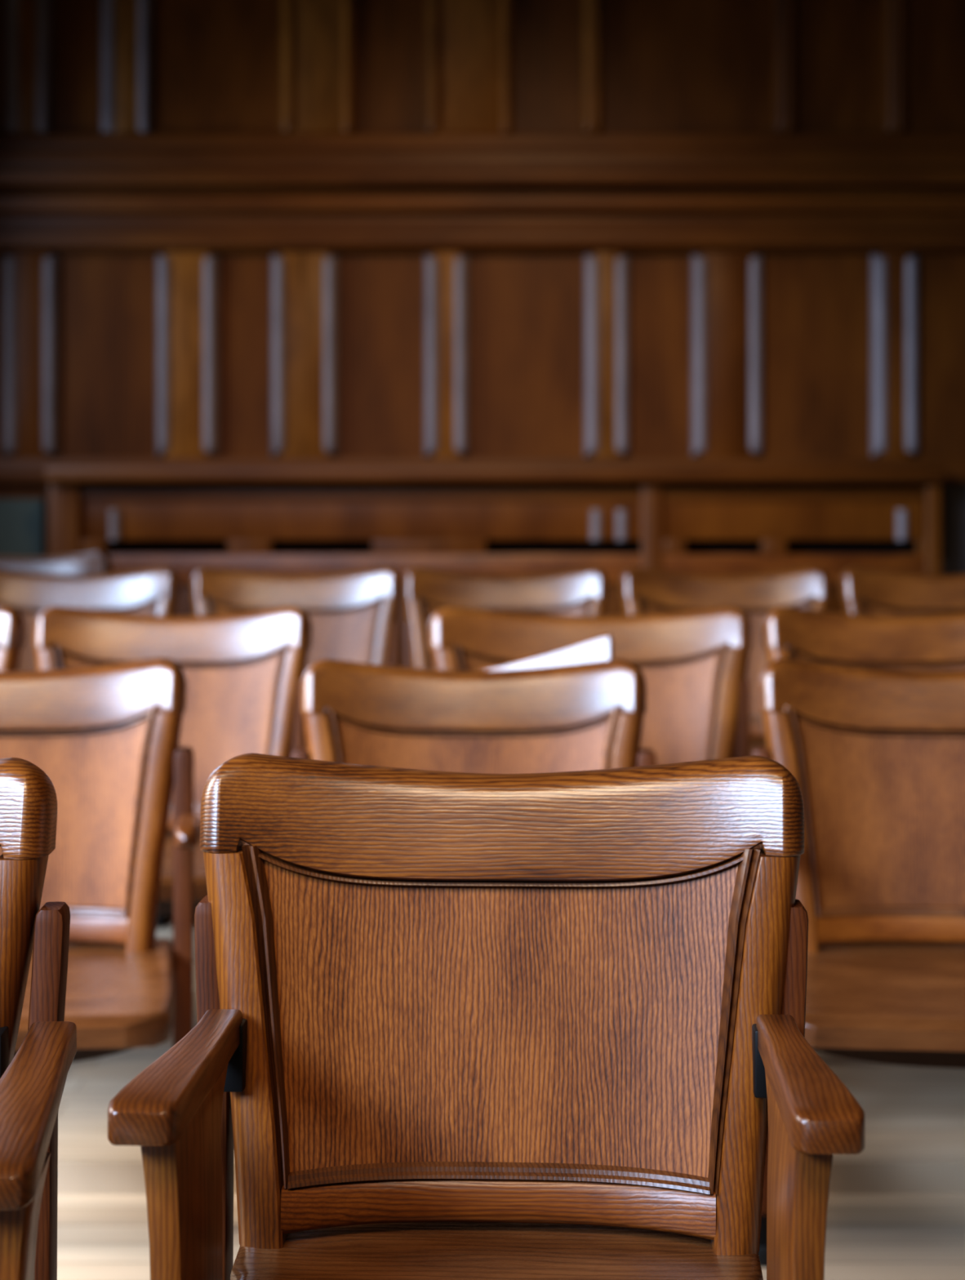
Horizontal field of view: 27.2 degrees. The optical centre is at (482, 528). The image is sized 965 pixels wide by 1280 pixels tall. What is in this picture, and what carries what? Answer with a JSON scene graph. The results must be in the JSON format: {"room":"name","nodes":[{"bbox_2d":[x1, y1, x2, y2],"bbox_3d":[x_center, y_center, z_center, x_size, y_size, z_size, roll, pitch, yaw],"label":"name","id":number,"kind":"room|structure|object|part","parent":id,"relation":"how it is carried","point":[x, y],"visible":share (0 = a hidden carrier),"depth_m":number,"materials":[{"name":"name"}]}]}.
{"room":"courtroom","nodes":[
{"label":"courtroom","id":0,"kind":"room"},
{"bbox_2d":[0,0,964,574],"bbox_3d":[0.200,-1.005,7.250,6.800,3.750,0.200,0,0,0],"label":"wall","id":1,"kind":"structure","parent":0,"point":[166,354],"depth_m":7.20,"materials":[{"name":"brown wood"}]},
{"bbox_3d":[-2.390,0.381,7.200,1.619,0.978,0.040,0,0,0],"label":"painted panel","id":2,"kind":"part","parent":1,"relation":"part of","materials":[{"name":"green paint"}]},
{"bbox_2d":[0,186,964,252],"bbox_3d":[0.200,-1.112,7.183,6.800,0.230,0.075,0,0,0],"label":"trim","id":3,"kind":"structure","parent":1,"relation":"attached to","point":[8,221],"depth_m":7.15,"materials":[{"name":"brown wood"}]},
{"bbox_2d":[0,148,964,169],"bbox_3d":[0.200,-1.300,7.168,6.800,0.113,0.105,0,0,0],"label":"trim","id":4,"kind":"structure","parent":1,"relation":"attached to","point":[10,158],"depth_m":7.11,"materials":[{"name":"brown wood"}]},
{"bbox_2d":[0,195,964,213],"bbox_3d":[0.200,-1.160,7.160,6.800,0.058,0.120,0,0,0],"label":"trim","id":5,"kind":"structure","parent":1,"relation":"attached to","point":[8,203],"depth_m":7.10,"materials":[{"name":"brown wood"}]},
{"bbox_2d":[0,169,964,186],"bbox_3d":[0.200,-1.248,7.145,6.800,0.050,0.150,0,0,0],"label":"trim","id":6,"kind":"structure","parent":1,"relation":"attached to","point":[8,178],"depth_m":7.07,"materials":[{"name":"brown wood"}]},
{"bbox_2d":[0,231,964,246],"bbox_3d":[0.200,-1.037,7.173,6.800,0.054,0.095,0,0,0],"label":"trim","id":7,"kind":"structure","parent":1,"relation":"attached to","point":[7,238],"depth_m":7.12,"materials":[{"name":"brown wood"}]},
{"bbox_2d":[0,133,964,148],"bbox_3d":[0.200,-1.382,7.183,6.800,0.067,0.075,0,0,0],"label":"trim","id":8,"kind":"structure","parent":1,"relation":"attached to","point":[6,140],"depth_m":7.15,"materials":[{"name":"brown wood"}]},
{"bbox_2d":[0,457,964,484],"bbox_3d":[0.200,-0.209,7.180,6.800,0.092,0.080,0,0,0],"label":"trim","id":9,"kind":"structure","parent":1,"relation":"attached to","point":[12,470],"depth_m":7.14,"materials":[{"name":"brown wood"}]},
{"bbox_3d":[2.629,0.354,7.195,1.942,1.033,0.050,0,0,0],"label":"panel","id":10,"kind":"part","parent":1,"relation":"part of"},
{"bbox_2d":[57,915,964,1279],"bbox_3d":[0.200,1.020,2.200,6.800,0.300,10.400,0,0,0],"label":"floor","id":11,"kind":"structure","parent":0,"point":[896,1206],"depth_m":3.06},
{"bbox_2d":[0,606,26,671],"bbox_3d":[-1.094,0.556,3.436,0.506,0.828,0.556,0,0,0],"label":"wooden chair","id":12,"kind":"object","parent":11,"relation":"on","point":[12,623],"visible":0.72,"depth_m":3.63,"materials":[{"name":"brown wood"}]},
{"bbox_3d":[-1.094,0.194,3.665,0.506,0.102,0.098,0,0,0],"label":"crest rail","id":13,"kind":"part","parent":12,"relation":"part of","materials":[{"name":"brown wood"}]},
{"bbox_2d":[0,757,76,1279],"bbox_3d":[-0.596,0.606,1.413,0.599,0.828,0.576,0,0,-3],"label":"wooden armchair","id":14,"kind":"object","parent":11,"relation":"on","point":[33,1081],"visible":1,"depth_m":1.60,"materials":[{"name":"wood"}]},
{"bbox_3d":[-0.609,0.244,1.652,0.506,0.102,0.098,0,0,-3],"label":"crest rail","id":15,"kind":"part","parent":14,"relation":"part of","materials":[{"name":"brown wood"}]},
{"bbox_3d":[-0.326,0.413,1.427,0.058,0.037,0.308,0,6,-3],"label":"armrest","id":16,"kind":"part","parent":14,"relation":"part of","materials":[{"name":"brown wood"}]},
{"bbox_3d":[-0.355,0.664,1.623,0.032,0.711,0.063,0,0,-3],"label":"post","id":17,"kind":"part","parent":14,"relation":"part of","materials":[{"name":"brown wood"}]},
{"bbox_2d":[0,551,111,574],"bbox_3d":[-1.317,0.476,5.496,0.506,0.828,0.556,0,0,0],"label":"wooden chair","id":18,"kind":"object","parent":11,"relation":"on","point":[95,562],"visible":0.2,"depth_m":5.71,"materials":[{"name":"brown wood"}]},
{"bbox_2d":[0,567,179,928],"bbox_3d":[-0.981,0.506,4.576,0.501,0.828,0.556,0,0,0],"label":"wooden chair","id":19,"kind":"object","parent":11,"relation":"on","point":[29,593],"visible":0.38,"depth_m":4.79,"materials":[{"name":"brown wood"}]},
{"bbox_3d":[-0.981,0.310,4.756,0.423,0.293,0.093,0,0,0],"label":"panel moulding","id":20,"kind":"part","parent":19,"relation":"part of","materials":[{"name":"brown wood"}]},
{"bbox_3d":[-0.981,0.311,4.764,0.416,0.289,0.090,0,0,0],"label":"panel","id":21,"kind":"part","parent":19,"relation":"part of","materials":[{"name":"brown wood"}]},
{"bbox_3d":[-0.981,0.144,4.805,0.501,0.102,0.098,0,0,0],"label":"crest rail","id":22,"kind":"part","parent":19,"relation":"part of","materials":[{"name":"brown wood"}]},
{"bbox_2d":[0,657,199,1062],"bbox_3d":[-0.666,0.606,2.707,0.552,0.828,0.556,0,0,-6],"label":"wooden chair","id":23,"kind":"object","parent":11,"relation":"on","point":[114,762],"visible":0.83,"depth_m":2.90,"materials":[{"name":"brown wood"}]},
{"bbox_3d":[-0.686,0.411,2.893,0.420,0.289,0.090,0,0,-6],"label":"panel","id":24,"kind":"part","parent":23,"relation":"part of","materials":[{"name":"brown wood"}]},
{"bbox_3d":[-0.663,0.658,2.674,0.452,0.036,0.350,0,0,-6],"label":"seat frame","id":25,"kind":"part","parent":23,"relation":"part of","materials":[{"name":"brown wood"}]},
{"bbox_3d":[-0.685,0.410,2.886,0.427,0.293,0.093,0,0,-6],"label":"panel moulding","id":26,"kind":"part","parent":23,"relation":"part of","materials":[{"name":"brown wood"}]},
{"bbox_3d":[-0.690,0.244,2.934,0.506,0.102,0.098,0,0,-6],"label":"crest rail","id":27,"kind":"part","parent":23,"relation":"part of","materials":[{"name":"brown wood"}]},
{"bbox_3d":[-0.662,0.622,2.671,0.504,0.040,0.485,0,0,-6],"label":"seat","id":28,"kind":"part","parent":23,"relation":"part of","materials":[{"name":"brown wood"}]},
{"bbox_3d":[-0.683,0.575,2.872,0.347,0.040,0.075,0,0,-6],"label":"rail","id":29,"kind":"part","parent":23,"relation":"part of","materials":[{"name":"brown wood"}]},
{"bbox_3d":[-0.437,0.671,2.916,0.028,0.698,0.069,0,0,-6],"label":"post","id":30,"kind":"part","parent":23,"relation":"part of","materials":[{"name":"brown wood"}]},
{"bbox_3d":[-0.416,0.429,2.818,0.032,0.032,0.134,0,0,-6],"label":"armrest","id":31,"kind":"part","parent":23,"relation":"part of","materials":[{"name":"brown wood"}]},
{"bbox_2d":[33,605,311,915],"bbox_3d":[-0.567,0.556,3.436,0.506,0.828,0.556,0,0,0],"label":"wooden chair","id":32,"kind":"object","parent":11,"relation":"on","point":[244,681],"visible":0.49,"depth_m":3.64,"materials":[{"name":"brown wood"}]},
{"bbox_3d":[-0.567,0.360,3.616,0.427,0.293,0.093,0,0,0],"label":"panel moulding","id":33,"kind":"part","parent":32,"relation":"part of","materials":[{"name":"brown wood"}]},
{"bbox_3d":[-0.567,0.361,3.624,0.420,0.289,0.090,0,0,0],"label":"panel","id":34,"kind":"part","parent":32,"relation":"part of","materials":[{"name":"brown wood"}]},
{"bbox_3d":[-0.567,0.194,3.665,0.506,0.102,0.098,0,0,0],"label":"crest rail","id":35,"kind":"part","parent":32,"relation":"part of","materials":[{"name":"brown wood"}]},
{"bbox_3d":[-0.567,0.608,3.403,0.420,0.036,0.350,0,0,0],"label":"seat frame","id":36,"kind":"part","parent":32,"relation":"part of","materials":[{"name":"brown wood"}]},
{"bbox_3d":[-0.567,0.525,3.603,0.347,0.040,0.075,0,0,0],"label":"rail","id":37,"kind":"part","parent":32,"relation":"part of","materials":[{"name":"brown wood"}]},
{"bbox_3d":[-0.567,0.572,3.401,0.464,0.040,0.485,0,0,0],"label":"seat","id":38,"kind":"part","parent":32,"relation":"part of","materials":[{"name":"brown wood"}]},
{"bbox_3d":[-0.334,0.621,3.620,0.024,0.698,0.069,0,0,0],"label":"post","id":39,"kind":"part","parent":32,"relation":"part of","materials":[{"name":"brown wood"}]},
{"bbox_2d":[191,567,400,926],"bbox_3d":[-0.447,0.506,4.576,0.501,0.828,0.556,0,0,0],"label":"wooden chair","id":40,"kind":"object","parent":11,"relation":"on","point":[365,632],"visible":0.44,"depth_m":4.78,"materials":[{"name":"brown wood"}]},
{"bbox_3d":[-0.447,0.310,4.756,0.423,0.293,0.093,0,0,0],"label":"panel moulding","id":41,"kind":"part","parent":40,"relation":"part of","materials":[{"name":"brown wood"}]},
{"bbox_3d":[-0.447,0.311,4.764,0.416,0.289,0.090,0,0,0],"label":"panel","id":42,"kind":"part","parent":40,"relation":"part of","materials":[{"name":"brown wood"}]},
{"bbox_3d":[-0.447,0.144,4.805,0.501,0.102,0.098,0,0,0],"label":"crest rail","id":43,"kind":"part","parent":40,"relation":"part of","materials":[{"name":"brown wood"}]},
{"bbox_3d":[-0.217,0.571,4.760,0.024,0.698,0.069,0,0,0],"label":"post","id":44,"kind":"part","parent":40,"relation":"part of","materials":[{"name":"brown wood"}]},
{"bbox_2d":[291,658,656,773],"bbox_3d":[-0.013,0.606,2.706,0.552,0.828,0.556,0,0,0],"label":"wooden chair","id":45,"kind":"object","parent":11,"relation":"on","point":[560,718],"visible":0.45,"depth_m":2.92,"materials":[{"name":"brown wood"}]},
{"bbox_3d":[-0.263,0.671,2.890,0.028,0.698,0.069,0,0,0],"label":"post","id":46,"kind":"part","parent":45,"relation":"part of","materials":[{"name":"brown wood"}]},
{"bbox_3d":[-0.013,0.410,2.886,0.427,0.293,0.093,0,0,0],"label":"panel moulding","id":47,"kind":"part","parent":45,"relation":"part of","materials":[{"name":"brown wood"}]},
{"bbox_3d":[-0.013,0.411,2.894,0.420,0.289,0.090,0,0,0],"label":"panel","id":48,"kind":"part","parent":45,"relation":"part of","materials":[{"name":"brown wood"}]},
{"bbox_3d":[-0.013,0.244,2.935,0.506,0.102,0.098,0,0,0],"label":"crest rail","id":49,"kind":"part","parent":45,"relation":"part of","materials":[{"name":"brown wood"}]},
{"bbox_3d":[0.237,0.671,2.890,0.028,0.698,0.069,0,0,0],"label":"post","id":50,"kind":"part","parent":45,"relation":"part of","materials":[{"name":"brown wood"}]},
{"bbox_2d":[107,752,864,1279],"bbox_3d":[0.006,0.606,1.448,0.506,0.828,0.576,0,0,2],"label":"wooden armchair","id":51,"kind":"object","parent":11,"relation":"on","point":[451,1025],"visible":1,"depth_m":1.64,"materials":[{"name":"brown wood"}]},
{"bbox_3d":[-0.219,0.398,1.463,0.048,0.037,0.308,0,0,2],"label":"armrest","id":52,"kind":"part","parent":51,"relation":"part of","materials":[{"name":"brown wood"}]},
{"bbox_3d":[-0.223,0.664,1.655,0.030,0.711,0.063,0,0,2],"label":"post","id":53,"kind":"part","parent":51,"relation":"part of","materials":[{"name":"brown wood"}]},
{"bbox_3d":[0.005,0.587,1.413,0.422,0.030,0.505,0,0,2],"label":"seat","id":54,"kind":"part","parent":51,"relation":"part of","materials":[{"name":"brown wood"}]},
{"bbox_3d":[0.013,0.546,1.624,0.347,0.036,0.075,0,0,2],"label":"rail","id":55,"kind":"part","parent":51,"relation":"part of","materials":[{"name":"brown wood"}]},
{"bbox_3d":[0.014,0.396,1.638,0.427,0.266,0.093,0,0,2],"label":"panel moulding","id":56,"kind":"part","parent":51,"relation":"part of","materials":[{"name":"brown wood"}]},
{"bbox_3d":[0.014,0.397,1.646,0.420,0.262,0.090,0,0,2],"label":"panel","id":57,"kind":"part","parent":51,"relation":"part of","materials":[{"name":"brown wood"}]},
{"bbox_3d":[0.016,0.244,1.687,0.506,0.102,0.098,0,0,2],"label":"crest rail","id":58,"kind":"part","parent":51,"relation":"part of","materials":[{"name":"brown wood"}]},
{"bbox_3d":[0.251,0.664,1.636,0.030,0.711,0.063,0,0,2],"label":"post","id":59,"kind":"part","parent":51,"relation":"part of","materials":[{"name":"brown wood"}]},
{"bbox_3d":[0.232,0.398,1.445,0.048,0.037,0.308,0,0,2],"label":"armrest","id":60,"kind":"part","parent":51,"relation":"part of","materials":[{"name":"brown wood"}]},
{"bbox_2d":[45,466,945,738],"bbox_3d":[0.045,0.326,7.020,3.110,1.088,0.260,0,0,0],"label":"bench","id":61,"kind":"object","parent":11,"relation":"on","point":[613,532],"visible":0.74,"depth_m":6.96,"materials":[{"name":"brown wood"}]},
{"bbox_3d":[-1.458,0.354,6.978,0.105,1.031,0.065,0,0,0],"label":"post","id":62,"kind":"part","parent":61,"relation":"part of","materials":[{"name":"brown wood"}]},
{"bbox_3d":[0.045,-0.189,7.010,3.110,0.056,0.240,0,0,0],"label":"rail","id":63,"kind":"part","parent":61,"relation":"part of","materials":[{"name":"brown wood"}]},
{"bbox_3d":[0.070,-0.044,6.984,2.949,0.169,0.023,0,0,0],"label":"panel","id":64,"kind":"part","parent":61,"relation":"part of","materials":[{"name":"brown wood"}]},
{"bbox_3d":[0.070,-0.117,6.981,2.949,0.040,0.038,0,0,0],"label":"frieze rail","id":65,"kind":"part","parent":61,"relation":"part of","materials":[{"name":"brown wood"}]},
{"bbox_3d":[0.070,0.530,6.985,2.949,0.681,0.030,0,0,0],"label":"panel","id":66,"kind":"part","parent":61,"relation":"part of","materials":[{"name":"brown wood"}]},
{"bbox_3d":[0.070,0.140,6.976,2.949,0.107,0.048,0,0,0],"label":"rail","id":67,"kind":"part","parent":61,"relation":"part of","materials":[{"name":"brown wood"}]},
{"bbox_3d":[0.589,0.354,6.978,0.072,1.031,0.065,0,0,0],"label":"post","id":68,"kind":"part","parent":61,"relation":"part of","materials":[{"name":"brown wood"}]},
{"bbox_3d":[1.570,0.354,6.978,0.052,1.031,0.065,0,0,0],"label":"post","id":69,"kind":"part","parent":61,"relation":"part of","materials":[{"name":"brown wood"}]},
{"bbox_2d":[403,567,607,669],"bbox_3d":[0.055,0.506,4.576,0.491,0.828,0.556,0,0,0],"label":"wooden chair","id":70,"kind":"object","parent":11,"relation":"on","point":[570,592],"visible":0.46,"depth_m":4.79,"materials":[{"name":"brown wood"}]},
{"bbox_3d":[-0.171,0.571,4.760,0.024,0.698,0.069,0,0,0],"label":"post","id":71,"kind":"part","parent":70,"relation":"part of","materials":[{"name":"brown wood"}]},
{"bbox_3d":[0.055,0.310,4.756,0.414,0.293,0.093,0,0,0],"label":"panel moulding","id":72,"kind":"part","parent":70,"relation":"part of","materials":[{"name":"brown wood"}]},
{"bbox_3d":[0.055,0.144,4.805,0.491,0.102,0.098,0,0,0],"label":"crest rail","id":73,"kind":"part","parent":70,"relation":"part of","materials":[{"name":"brown wood"}]},
{"bbox_3d":[0.055,0.311,4.764,0.408,0.289,0.090,0,0,0],"label":"panel","id":74,"kind":"part","parent":70,"relation":"part of","materials":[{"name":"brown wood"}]},
{"bbox_2d":[427,605,751,764],"bbox_3d":[0.160,0.556,3.436,0.665,0.828,0.556,0,0,0],"label":"wooden chair","id":75,"kind":"object","parent":11,"relation":"on","point":[697,687],"visible":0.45,"depth_m":3.63,"materials":[{"name":"brown wood"}]},
{"bbox_3d":[0.196,0.194,3.665,0.592,0.102,0.098,0,0,0],"label":"crest rail","id":76,"kind":"part","parent":75,"relation":"part of","materials":[{"name":"brown wood"}]},
{"bbox_3d":[0.196,0.361,3.624,0.492,0.289,0.090,0,0,0],"label":"panel","id":77,"kind":"part","parent":75,"relation":"part of","materials":[{"name":"brown wood"}]},
{"bbox_3d":[0.196,0.360,3.616,0.500,0.293,0.093,0,0,0],"label":"panel moulding","id":78,"kind":"part","parent":75,"relation":"part of","materials":[{"name":"brown wood"}]},
{"bbox_3d":[0.468,0.621,3.620,0.029,0.698,0.069,0,0,0],"label":"post","id":79,"kind":"part","parent":75,"relation":"part of","materials":[{"name":"brown wood"}]},
{"bbox_2d":[619,567,829,755],"bbox_3d":[0.581,0.506,4.576,0.501,0.828,0.556,0,0,0],"label":"wooden chair","id":80,"kind":"object","parent":11,"relation":"on","point":[754,594],"visible":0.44,"depth_m":4.79,"materials":[{"name":"brown wood"}]},
{"bbox_3d":[0.581,0.144,4.805,0.501,0.102,0.098,0,0,0],"label":"crest rail","id":81,"kind":"part","parent":80,"relation":"part of","materials":[{"name":"brown wood"}]},
{"bbox_3d":[0.581,0.311,4.764,0.416,0.289,0.090,0,0,0],"label":"panel","id":82,"kind":"part","parent":80,"relation":"part of","materials":[{"name":"brown wood"}]},
{"bbox_3d":[0.581,0.310,4.756,0.423,0.293,0.093,0,0,0],"label":"panel moulding","id":83,"kind":"part","parent":80,"relation":"part of","materials":[{"name":"brown wood"}]},
{"bbox_3d":[0.581,0.475,4.742,0.344,0.040,0.075,0,0,0],"label":"rail","id":84,"kind":"part","parent":80,"relation":"part of","materials":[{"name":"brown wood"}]},
{"bbox_3d":[0.581,0.522,4.540,0.459,0.040,0.485,0,0,0],"label":"seat","id":85,"kind":"part","parent":80,"relation":"part of","materials":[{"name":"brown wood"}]},
{"bbox_2d":[751,657,964,1266],"bbox_3d":[0.637,0.606,2.707,0.552,0.828,0.556,0,0,6],"label":"wooden chair","id":86,"kind":"object","parent":11,"relation":"on","point":[876,757],"visible":0.82,"depth_m":2.90,"materials":[{"name":"brown wood"}]},
{"bbox_3d":[0.407,0.671,2.916,0.028,0.698,0.069,0,0,6],"label":"post","id":87,"kind":"part","parent":86,"relation":"part of","materials":[{"name":"brown wood"}]},
{"bbox_3d":[0.660,0.244,2.934,0.506,0.102,0.098,0,0,6],"label":"crest rail","id":88,"kind":"part","parent":86,"relation":"part of","materials":[{"name":"brown wood"}]},
{"bbox_3d":[0.655,0.410,2.886,0.427,0.293,0.093,0,0,6],"label":"panel moulding","id":89,"kind":"part","parent":86,"relation":"part of","materials":[{"name":"brown wood"}]},
{"bbox_3d":[0.656,0.411,2.893,0.420,0.289,0.090,0,0,6],"label":"panel","id":90,"kind":"part","parent":86,"relation":"part of","materials":[{"name":"brown wood"}]},
{"bbox_3d":[0.633,0.622,2.671,0.504,0.040,0.485,0,0,6],"label":"seat","id":91,"kind":"part","parent":86,"relation":"part of","materials":[{"name":"brown wood"}]},
{"bbox_3d":[0.633,0.658,2.674,0.452,0.036,0.350,0,0,6],"label":"seat frame","id":92,"kind":"part","parent":86,"relation":"part of","materials":[{"name":"brown wood"}]},
{"bbox_3d":[0.654,0.575,2.872,0.347,0.040,0.075,0,0,6],"label":"rail","id":93,"kind":"part","parent":86,"relation":"part of","materials":[{"name":"brown wood"}]},
{"bbox_2d":[761,605,964,711],"bbox_3d":[0.766,0.556,3.436,0.506,0.828,0.556,0,0,0],"label":"wooden chair","id":94,"kind":"object","parent":11,"relation":"on","point":[925,642],"visible":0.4,"depth_m":3.65,"materials":[{"name":"brown wood"}]},
{"bbox_3d":[0.766,0.194,3.665,0.506,0.102,0.098,0,0,0],"label":"crest rail","id":95,"kind":"part","parent":94,"relation":"part of","materials":[{"name":"brown wood"}]},
{"bbox_3d":[0.766,0.360,3.616,0.427,0.293,0.093,0,0,0],"label":"panel moulding","id":96,"kind":"part","parent":94,"relation":"part of","materials":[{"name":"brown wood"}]},
{"bbox_3d":[0.766,0.361,3.624,0.420,0.289,0.090,0,0,0],"label":"panel","id":97,"kind":"part","parent":94,"relation":"part of","materials":[{"name":"brown wood"}]},
{"bbox_2d":[838,567,964,616],"bbox_3d":[1.109,0.506,4.576,0.501,0.828,0.556,0,0,0],"label":"wooden chair","id":98,"kind":"object","parent":11,"relation":"on","point":[915,594],"visible":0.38,"depth_m":4.79,"materials":[{"name":"brown wood"}]},
{"bbox_3d":[1.109,0.311,4.764,0.416,0.289,0.090,0,0,0],"label":"panel","id":99,"kind":"part","parent":98,"relation":"part of","materials":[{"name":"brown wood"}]},
{"bbox_3d":[1.109,0.310,4.756,0.423,0.293,0.093,0,0,0],"label":"panel moulding","id":100,"kind":"part","parent":98,"relation":"part of","materials":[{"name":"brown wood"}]}
]}

